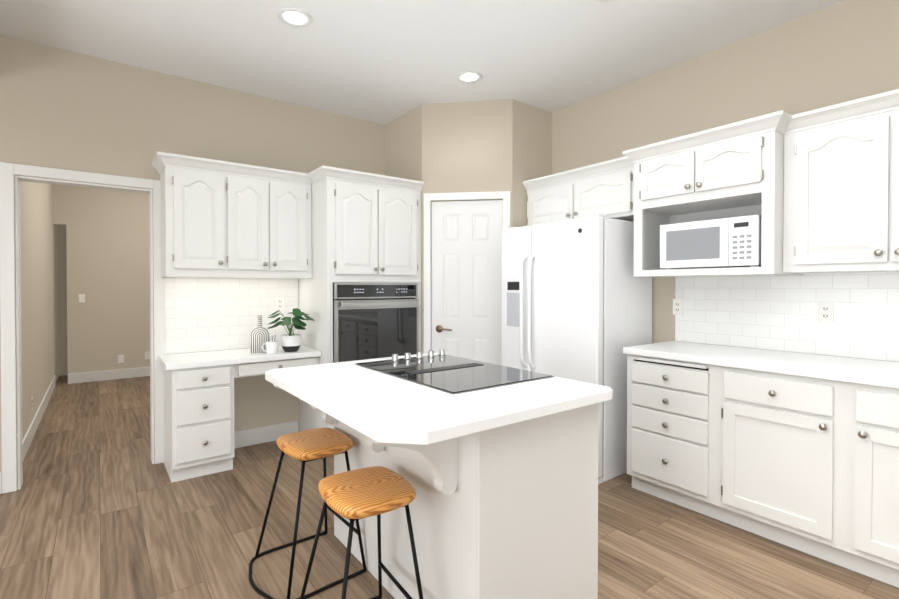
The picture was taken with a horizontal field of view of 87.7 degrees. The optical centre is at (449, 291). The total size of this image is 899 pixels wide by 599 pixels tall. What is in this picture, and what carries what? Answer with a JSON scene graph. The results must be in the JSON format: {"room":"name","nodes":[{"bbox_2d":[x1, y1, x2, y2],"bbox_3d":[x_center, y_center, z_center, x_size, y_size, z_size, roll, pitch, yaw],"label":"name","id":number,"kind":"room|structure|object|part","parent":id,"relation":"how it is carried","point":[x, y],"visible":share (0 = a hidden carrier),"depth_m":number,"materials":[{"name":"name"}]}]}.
{"room":"kitchen","nodes":[
{"label":"kitchen","id":0,"kind":"room"},
{"bbox_2d":[20,181,58,437],"bbox_3d":[-4.365,-0.189,4.935,0.120,2.880,4.800,0,1,-37],"label":"wall","id":1,"kind":"structure","parent":0,"point":[39,296],"depth_m":4.54,"materials":[{"name":"paint"}]},
{"bbox_2d":[23,375,55,460],"bbox_3d":[-4.037,1.187,4.624,0.014,0.135,3.875,0,1,-37],"label":"baseboard","id":2,"kind":"structure","parent":1,"relation":"attached to","point":[31,432],"depth_m":4.30,"materials":[{"name":"white wood"}]},
{"bbox_2d":[57,225,67,375],"bbox_3d":[-5.380,-0.212,7.111,0.870,2.880,0.100,0,1,-37],"label":"wall","id":3,"kind":"structure","parent":0,"point":[62,299],"depth_m":6.84,"materials":[{"name":"beige paint"}]},
{"bbox_2d":[53,184,149,373],"bbox_3d":[-3.746,-0.214,7.350,3.770,2.880,0.120,0,1,-37],"label":"wall","id":4,"kind":"structure","parent":0,"point":[107,243],"depth_m":6.50,"materials":[{"name":"paint"}]},
{"bbox_2d":[78,294,84,302],"bbox_3d":[-4.983,0.097,6.344,0.070,0.114,0.008,0,1,-37],"label":"light switch","id":5,"kind":"object","parent":4,"relation":"attached to","point":[81,298],"visible":1,"depth_m":6.34,"materials":[{"name":"white plastic"}]},
{"bbox_2d":[68,367,149,383],"bbox_3d":[-4.331,1.164,6.841,1.935,0.135,0.013,0,1,-37],"label":"baseboard","id":6,"kind":"structure","parent":4,"relation":"attached to","point":[106,375],"depth_m":6.52,"materials":[{"name":"white wood"}]},
{"bbox_2d":[118,355,123,362],"bbox_3d":[-4.639,0.954,6.611,0.070,0.114,0.008,0,1,-37],"label":"outlet","id":7,"kind":"object","parent":4,"relation":"attached to","point":[120,358],"visible":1,"depth_m":6.61,"materials":[{"name":"white plastic"}]},
{"bbox_2d":[145,351,149,359],"bbox_3d":[-4.386,0.932,6.802,0.070,0.114,0.007,0,1,-37],"label":"outlet","id":8,"kind":"object","parent":4,"relation":"attached to","point":[147,355],"visible":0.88,"depth_m":6.80,"materials":[{"name":"white plastic"}]},
{"bbox_2d":[0,35,384,489],"bbox_3d":[-2.505,-0.171,3.255,6.700,2.880,0.120,0,1,-37],"label":"wall","id":9,"kind":"structure","parent":0,"point":[193,118],"depth_m":3.42,"materials":[{"name":"paint"}]},
{"bbox_2d":[0,472,1,493],"bbox_3d":[-3.982,1.214,2.077,2.905,0.135,0.013,0,1,-37],"label":"baseboard","id":10,"kind":"structure","parent":9,"relation":"attached to","point":[0,482],"depth_m":2.94,"materials":[{"name":"white wood"}]},
{"bbox_2d":[0,162,164,493],"bbox_3d":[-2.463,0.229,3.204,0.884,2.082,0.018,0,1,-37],"label":"door frame","id":11,"kind":"structure","parent":9,"relation":"attached to","point":[8,171],"depth_m":2.97,"materials":[{"name":"white wood"}]},
{"bbox_2d":[165,277,297,353],"bbox_3d":[-1.733,0.161,3.757,1.043,0.604,0.008,0,1,-37],"label":"backsplash","id":12,"kind":"structure","parent":9,"relation":"attached to","point":[210,313],"depth_m":3.70,"materials":[{"name":"tile"}]},
{"bbox_2d":[276,297,283,309],"bbox_3d":[-1.435,0.102,3.970,0.070,0.114,0.007,0,1,-37],"label":"outlet plate","id":13,"kind":"object","parent":12,"relation":"attached to","point":[279,303],"visible":1,"depth_m":3.97,"materials":[{"name":"white plastic"}]},
{"bbox_2d":[152,151,311,277],"bbox_3d":[-1.631,-0.521,3.592,1.070,0.833,0.380,0,1,-37],"label":"upper cabinet","id":14,"kind":"object","parent":9,"relation":"attached to","point":[219,218],"visible":1,"depth_m":3.43,"materials":[{"name":"white wood"}]},
{"bbox_2d":[234,421,297,448],"bbox_3d":[-1.563,1.195,3.892,0.615,0.135,0.013,0,1,-37],"label":"baseboard","id":15,"kind":"structure","parent":9,"relation":"attached to","point":[254,436],"depth_m":3.89,"materials":[{"name":"white wood"}]},
{"bbox_2d":[385,105,421,350],"bbox_3d":[-0.394,-0.182,4.358,0.100,2.880,0.650,0,1,-37],"label":"wall","id":16,"kind":"structure","parent":0,"point":[403,146],"depth_m":4.26,"materials":[{"name":"paint"}]},
{"bbox_2d":[0,0,843,124],"bbox_3d":[-1.710,-1.649,2.180,7.100,0.100,12.570,0,1,-37],"label":"ceiling","id":17,"kind":"structure","parent":0,"point":[384,62],"depth_m":3.01,"materials":[{"name":"paint"}]},
{"bbox_2d":[277,7,311,26],"bbox_3d":[-0.905,-1.601,2.740,0.196,0.008,0.196,0,1,-37],"label":"recessed light","id":18,"kind":"object","parent":17,"relation":"in","point":[282,11],"depth_m":2.74,"materials":[{"name":"white plastic"}]},
{"bbox_3d":[-0.905,-1.603,2.740,0.126,0.001,0.126,0,1,-37],"label":"recessed ceiling light bulb","id":19,"kind":"part","parent":18,"relation":"part of","materials":[{"name":"white glass"}]},
{"bbox_2d":[456,71,481,82],"bbox_3d":[0.149,-1.610,3.519,0.196,0.008,0.196,0,1,-37],"label":"recessed light","id":20,"kind":"object","parent":17,"relation":"in","point":[460,79],"depth_m":3.52,"materials":[{"name":"white plastic"}]},
{"bbox_3d":[0.149,-1.612,3.519,0.126,0.001,0.126,0,1,-37],"label":"recessed ceiling light bulb","id":21,"kind":"part","parent":20,"relation":"part of","materials":[{"name":"white glass"}]},
{"bbox_2d":[597,0,614,1],"bbox_3d":[0.859,-1.599,2.489,0.196,0.008,0.196,0,1,-37],"label":"recessed light","id":22,"kind":"object","parent":17,"relation":"in","point":[605,0],"visible":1,"depth_m":2.57,"materials":[{"name":"white"}]},
{"bbox_2d":[0,375,898,598],"bbox_3d":[-1.710,1.310,2.211,7.100,0.060,12.570,0,1,-37],"label":"floor","id":23,"kind":"structure","parent":0,"point":[99,505],"depth_m":2.45,"materials":[{"name":"brown wood"}]},
{"bbox_2d":[158,345,320,482],"bbox_3d":[-1.565,0.866,3.540,1.043,0.800,0.547,0,1,-37],"label":"base cabinet","id":24,"kind":"object","parent":23,"relation":"on","point":[198,394],"visible":1,"depth_m":3.21,"materials":[{"name":"painted wood"},{"name":"quartz"}]},
{"bbox_2d":[250,316,268,352],"bbox_3d":[-1.449,0.326,3.578,0.135,0.280,0.048,0,1,-22],"label":"vase","id":25,"kind":"object","parent":24,"relation":"on","point":[259,335],"visible":0.96,"depth_m":3.56,"materials":[{"name":"ceramic"}]},
{"bbox_2d":[262,334,277,353],"bbox_3d":[-1.347,0.391,3.510,0.117,0.150,0.084,0,1,-7],"label":"mug","id":26,"kind":"object","parent":24,"relation":"on","point":[272,347],"visible":1,"depth_m":3.48,"materials":[{"name":"white ceramic"}]},
{"bbox_2d":[267,308,314,351],"bbox_3d":[-1.246,0.296,3.628,0.341,0.338,0.387,0,1,-37],"label":"potted plant","id":27,"kind":"object","parent":24,"relation":"on","point":[290,342],"visible":1,"depth_m":3.58,"materials":[{"name":"green plant"}]},
{"bbox_3d":[-1.230,0.401,3.637,0.156,0.128,0.156,0,1,-37],"label":"pot","id":28,"kind":"part","parent":27,"relation":"part of","materials":[{"name":"white ceramic"}]},
{"bbox_2d":[249,427,366,598],"bbox_3d":[-0.685,0.984,2.167,0.445,0.594,0.456,0,1,-39],"label":"stool","id":29,"kind":"object","parent":23,"relation":"on","point":[304,446],"visible":0.96,"depth_m":2.14,"materials":[{"name":"brown wood"}]},
{"bbox_3d":[-0.635,0.711,2.205,0.329,0.058,0.372,0,1,-39],"label":"seat","id":30,"kind":"part","parent":29,"relation":"part of","materials":[{"name":"brown wood"}]},
{"bbox_2d":[298,166,423,430],"bbox_3d":[-0.787,0.159,4.039,0.905,2.203,0.690,0,1,-37],"label":"tall cabinet","id":31,"kind":"object","parent":23,"relation":"on","point":[365,227],"visible":0.56,"depth_m":3.75,"materials":[{"name":"white wood"}]},
{"bbox_2d":[333,283,418,362],"bbox_3d":[-0.739,0.292,4.022,0.754,0.724,0.680,0,1,-37],"label":"wall oven","id":32,"kind":"object","parent":31,"relation":"in","point":[374,320],"visible":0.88,"depth_m":3.76,"materials":[{"name":"grey"}]},
{"bbox_3d":[-0.550,0.101,3.769,0.694,0.040,0.051,0,1,-37],"label":"handle","id":33,"kind":"part","parent":32,"relation":"part of","materials":[{"name":"silver metal"}]},
{"bbox_2d":[300,466,422,598],"bbox_3d":[-0.355,0.989,1.661,0.445,0.594,0.456,0,1,-33],"label":"stool","id":34,"kind":"object","parent":23,"relation":"on","point":[352,496],"visible":1,"depth_m":1.64,"materials":[{"name":"brown wood"}]},
{"bbox_3d":[-0.301,0.717,1.693,0.329,0.058,0.372,0,1,-33],"label":"seat","id":35,"kind":"part","parent":34,"relation":"part of","materials":[{"name":"brown wood"}]},
{"bbox_2d":[273,385,597,598],"bbox_3d":[-0.127,0.852,2.080,0.943,0.860,1.172,0,1,-37],"label":"kitchen island","id":36,"kind":"object","parent":23,"relation":"on","point":[503,482],"depth_m":1.71,"materials":[{"name":"white"}]},
{"bbox_2d":[265,353,611,452],"bbox_3d":[-0.120,0.402,2.057,1.010,0.040,1.270,0,1,-37],"label":"island countertop","id":37,"kind":"structure","parent":36,"relation":"on","point":[399,415],"depth_m":1.67,"materials":[{"name":"white stone"}]},
{"bbox_2d":[355,349,553,394],"bbox_3d":[-0.012,0.359,2.250,0.567,0.040,0.842,0,1,-37],"label":"cooktop","id":38,"kind":"object","parent":37,"relation":"in","point":[444,372],"visible":1,"depth_m":2.16,"materials":[{"name":"black glass"}]},
{"bbox_2d":[406,363,483,373],"bbox_3d":[-0.017,0.371,2.265,0.425,0.002,0.070,0,1,-37],"label":"vent","id":39,"kind":"object","parent":38,"relation":"attached to","point":[467,365],"depth_m":2.25,"materials":[{"name":"black metal"}]},
{"bbox_2d":[502,213,651,483],"bbox_3d":[0.931,0.374,3.599,0.737,1.783,0.915,0,1,-37],"label":"refrigerator","id":40,"kind":"object","parent":23,"relation":"on","point":[576,300],"visible":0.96,"depth_m":3.25,"materials":[{"name":"white metal"}]},
{"bbox_3d":[0.502,0.095,3.664,0.006,0.400,0.180,0,1,-37],"label":"dispenser frame","id":41,"kind":"part","parent":40,"relation":"part of","materials":[{"name":"white plastic"}]},
{"bbox_2d":[624,353,710,516],"bbox_3d":[1.527,0.835,2.956,0.597,0.876,0.546,0,1,-37],"label":"base cabinet","id":42,"kind":"object","parent":23,"relation":"on","point":[669,402],"depth_m":2.76,"materials":[{"name":"white wood"}]},
{"bbox_2d":[711,365,838,564],"bbox_3d":[1.855,0.840,2.518,0.597,0.876,0.549,0,1,-37],"label":"base cabinet","id":43,"kind":"object","parent":23,"relation":"on","point":[798,451],"depth_m":2.33,"materials":[{"name":"white wood"}]},
{"bbox_2d":[623,341,898,388],"bbox_3d":[2.199,0.387,2.045,0.609,0.040,2.828,0,1,-37],"label":"countertop","id":44,"kind":"structure","parent":43,"relation":"on","point":[856,371],"depth_m":2.46,"materials":[{"name":"white stone"}]},
{"bbox_2d":[839,381,898,587],"bbox_3d":[2.191,0.844,2.071,0.597,0.876,0.570,0,1,-37],"label":"base cabinet","id":45,"kind":"object","parent":23,"relation":"on","point":[868,414],"depth_m":2.05,"materials":[{"name":"white wood"}]},
{"bbox_2d":[422,99,512,353],"bbox_3d":[0.153,-0.179,4.062,0.778,2.880,0.100,0,1,8],"label":"wall","id":46,"kind":"structure","parent":0,"point":[466,146],"depth_m":4.00,"materials":[{"name":"paint"}]},
{"bbox_2d":[424,191,509,352],"bbox_3d":[0.144,0.208,4.008,0.743,2.106,0.018,0,1,8],"label":"door frame","id":47,"kind":"structure","parent":46,"relation":"attached to","point":[430,197],"depth_m":4.04,"materials":[{"name":"white wood"}]},
{"bbox_2d":[431,200,502,364],"bbox_3d":[0.150,0.239,4.044,0.615,2.032,0.035,0,1,8],"label":"pantry door","id":48,"kind":"structure","parent":46,"relation":"in","point":[466,272],"depth_m":4.02,"materials":[{"name":"white wood"}]},
{"bbox_2d":[436,325,451,332],"bbox_3d":[-0.050,0.325,4.031,0.148,0.064,0.050,0,1,8],"label":"door handle","id":49,"kind":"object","parent":48,"relation":"attached to","point":[439,328],"depth_m":4.05,"materials":[{"name":"brown metal"}]},
{"bbox_2d":[512,100,551,226],"bbox_3d":[0.701,-0.180,4.148,0.500,2.880,0.100,0,1,-37],"label":"wall","id":50,"kind":"structure","parent":0,"point":[531,142],"depth_m":4.05,"materials":[{"name":"paint"}]},
{"bbox_2d":[552,0,898,361],"bbox_3d":[2.488,-0.160,2.282,0.120,2.880,7.670,0,1,-37],"label":"wall","id":51,"kind":"structure","parent":0,"point":[842,51],"depth_m":3.00,"materials":[{"name":"paint"}]},
{"bbox_2d":[524,165,670,225],"bbox_3d":[1.119,-0.711,3.709,0.347,0.349,1.086,0,1,-37],"label":"upper cabinet","id":52,"kind":"object","parent":51,"relation":"attached to","point":[580,195],"depth_m":3.58,"materials":[{"name":"white wood"}]},
{"bbox_2d":[623,145,710,216],"bbox_3d":[1.521,-0.709,3.073,0.467,0.339,0.496,0,1,-37],"label":"upper cabinet","id":53,"kind":"object","parent":51,"relation":"attached to","point":[653,181],"depth_m":3.01,"materials":[{"name":"white wood"}]},
{"bbox_2d":[683,121,778,212],"bbox_3d":[1.740,-0.706,2.781,0.467,0.339,0.438,0,1,-37],"label":"upper cabinet","id":54,"kind":"object","parent":51,"relation":"attached to","point":[737,169],"depth_m":2.63,"materials":[{"name":"white wood"}]},
{"bbox_2d":[660,215,761,268],"bbox_3d":[1.663,-0.281,2.891,0.368,0.285,0.565,0,1,-37],"label":"microwave","id":55,"kind":"object","parent":54,"relation":"in","point":[732,242],"visible":0.79,"depth_m":2.75,"materials":[{"name":"white plastic"}]},
{"bbox_2d":[675,272,898,361],"bbox_3d":[2.456,0.130,2.221,0.008,0.469,2.805,0,1,-37],"label":"backsplash","id":56,"kind":"structure","parent":51,"relation":"attached to","point":[779,312],"depth_m":2.76,"materials":[{"name":"tile"}]},
{"bbox_2d":[673,299,682,314],"bbox_3d":[1.618,0.108,3.323,0.007,0.114,0.070,0,1,-37],"label":"electrical outlet plate","id":57,"kind":"object","parent":56,"relation":"attached to","point":[677,306],"visible":1,"depth_m":3.32,"materials":[{"name":"white plastic"}]},
{"bbox_2d":[818,302,833,321],"bbox_3d":[2.126,0.116,2.646,0.007,0.114,0.070,0,1,-37],"label":"electrical outlet plate","id":58,"kind":"object","parent":56,"relation":"attached to","point":[825,311],"visible":1,"depth_m":2.65,"materials":[{"name":"white plastic"}]},
{"bbox_2d":[779,97,898,274],"bbox_3d":[2.191,-0.485,2.282,0.347,0.770,0.865,0,1,-37],"label":"upper cabinet","id":59,"kind":"object","parent":51,"relation":"attached to","point":[817,190],"depth_m":2.33,"materials":[{"name":"white wood"}]}
]}

